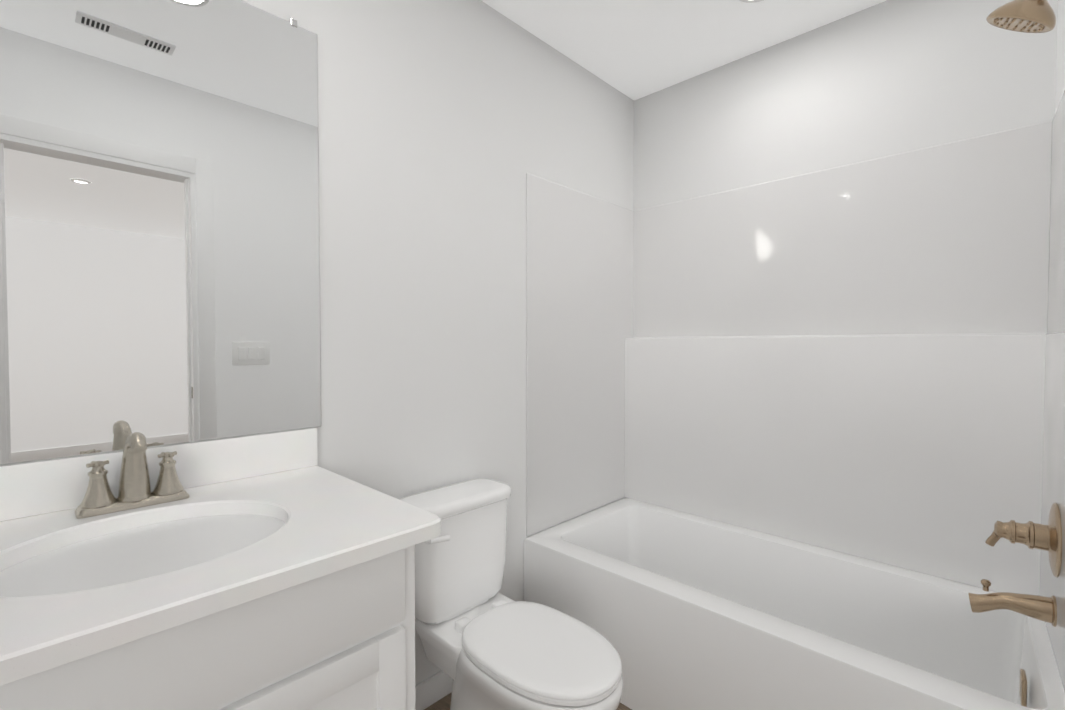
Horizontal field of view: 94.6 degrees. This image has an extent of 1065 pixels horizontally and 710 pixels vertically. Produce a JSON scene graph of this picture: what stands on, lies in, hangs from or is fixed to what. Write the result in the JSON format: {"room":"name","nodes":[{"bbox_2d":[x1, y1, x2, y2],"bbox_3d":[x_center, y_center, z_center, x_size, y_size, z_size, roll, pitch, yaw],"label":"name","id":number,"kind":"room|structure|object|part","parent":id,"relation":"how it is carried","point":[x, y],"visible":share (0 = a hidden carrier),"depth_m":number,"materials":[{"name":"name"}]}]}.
{"room":"bathroom","nodes":[
{"label":"bathroom","id":0,"kind":"room"},
{"bbox_2d":[4,0,633,685],"bbox_3d":[-0.396,-0.050,1.645,0.120,2.424,2.734,1,2,44],"label":"wall","id":1,"kind":"structure","parent":0,"point":[444,126],"depth_m":1.63,"materials":[{"name":"paint"}]},
{"bbox_2d":[0,0,320,464],"bbox_3d":[-0.899,-0.335,1.023,0.008,1.080,0.902,1,2,44],"label":"mirror","id":2,"kind":"object","parent":1,"relation":"attached to","point":[159,236],"visible":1,"depth_m":1.09,"materials":[{"name":"clear glass"}]},
{"bbox_2d":[415,671,451,709],"bbox_3d":[-0.300,1.118,1.676,0.012,0.088,0.780,1,2,44],"label":"baseboard","id":3,"kind":"structure","parent":1,"relation":"attached to","point":[433,689],"depth_m":1.63,"materials":[{"name":"white paint"}]},
{"bbox_2d":[424,692,631,709],"bbox_3d":[1.462,1.238,-0.519,5.840,0.050,5.146,1,2,44],"label":"floor","id":4,"kind":"structure","parent":0,"point":[443,703],"depth_m":1.63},
{"bbox_2d":[0,427,440,709],"bbox_3d":[-0.689,0.670,0.834,0.604,1.023,0.889,1,2,44],"label":"bathroom vanity","id":5,"kind":"object","parent":4,"relation":"on","point":[271,571],"visible":1,"depth_m":0.83,"materials":[{"name":"white paint"}]},
{"bbox_2d":[75,432,189,518],"bbox_3d":[-0.803,0.232,0.996,0.108,0.154,0.180,1,2,44],"label":"faucet","id":6,"kind":"object","parent":5,"relation":"on","point":[135,499],"depth_m":0.99,"materials":[{"name":"silver metal"}]},
{"bbox_2d":[399,478,622,709],"bbox_3d":[-0.086,0.806,1.391,0.705,0.726,0.441,1,2,44],"label":"toilet","id":7,"kind":"object","parent":4,"relation":"on","point":[486,645],"visible":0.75,"depth_m":1.42,"materials":[{"name":"white ceramic"}]},
{"bbox_3d":[-0.273,0.528,1.413,0.026,0.027,0.072,1,2,44],"label":"flush lever","id":8,"kind":"part","parent":7,"relation":"part of","materials":[{"name":"white plastic"}]},
{"bbox_3d":[-0.244,0.623,1.580,0.185,0.368,0.382,1,2,44],"label":"tank","id":9,"kind":"part","parent":7,"relation":"part of","materials":[{"name":"white ceramic"}]},
{"bbox_3d":[0.011,0.794,1.348,0.496,0.035,0.322,1,2,44],"label":"seat","id":10,"kind":"part","parent":7,"relation":"part of","materials":[{"name":"white plastic"}]},
{"bbox_2d":[524,498,1064,709],"bbox_3d":[0.777,0.946,1.721,1.496,0.430,0.789,1,2,44],"label":"bathtub","id":11,"kind":"object","parent":4,"relation":"on","point":[678,610],"visible":0.88,"depth_m":1.58,"materials":[{"name":"white ceramic"}]},
{"bbox_2d":[481,0,886,99],"bbox_3d":[0.153,-1.289,1.088,1.644,0.080,2.734,1,2,44],"label":"ceiling","id":12,"kind":"structure","parent":0,"point":[634,49],"depth_m":1.91,"materials":[{"name":"paint"}]},
{"bbox_2d":[739,0,762,2],"bbox_3d":[0.776,-1.258,1.675,0.164,0.008,0.164,1,2,44],"label":"recessed light","id":13,"kind":"object","parent":12,"relation":"in","point":[749,1],"visible":1,"depth_m":1.75,"materials":[{"name":"white paint"}]},
{"bbox_2d":[633,0,1057,311],"bbox_3d":[1.124,-0.058,1.997,1.584,2.424,0.120,1,2,44],"label":"wall","id":14,"kind":"structure","parent":0,"point":[886,78],"depth_m":1.84,"materials":[{"name":"paint"}]},
{"bbox_2d":[526,90,1064,690],"bbox_3d":[0.783,0.011,1.706,1.497,1.439,0.774,1,2,44],"label":"tub surround","id":15,"kind":"object","parent":14,"relation":"attached to","point":[866,360],"visible":0.98,"depth_m":1.85,"materials":[{"name":"white plastic"}]},
{"bbox_2d":[968,579,1056,626],"bbox_3d":[1.223,0.635,1.258,0.160,0.094,0.072,1,2,44],"label":"tub spout","id":16,"kind":"object","parent":15,"relation":"attached to","point":[1042,608],"visible":1,"depth_m":1.24,"materials":[{"name":"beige metal"}]},
{"bbox_2d":[985,503,1061,577],"bbox_3d":[1.235,0.450,1.242,0.132,0.176,0.176,1,2,44],"label":"shower valve","id":17,"kind":"object","parent":15,"relation":"attached to","point":[1032,535],"visible":1,"depth_m":1.20,"materials":[{"name":"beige metal"}]},
{"bbox_2d":[1055,0,1064,112],"bbox_3d":[1.343,-0.038,1.143,0.155,2.424,0.808,1,2,44],"label":"wall","id":18,"kind":"structure","parent":0,"point":[1060,74],"depth_m":1.41,"materials":[{"name":"paint"}]},
{"bbox_2d":[986,0,1055,32],"bbox_3d":[1.228,-0.874,1.209,0.165,0.174,0.138,1,2,44],"label":"shower head","id":19,"kind":"object","parent":18,"relation":"attached to","point":[1031,16],"visible":1,"depth_m":1.19}
]}

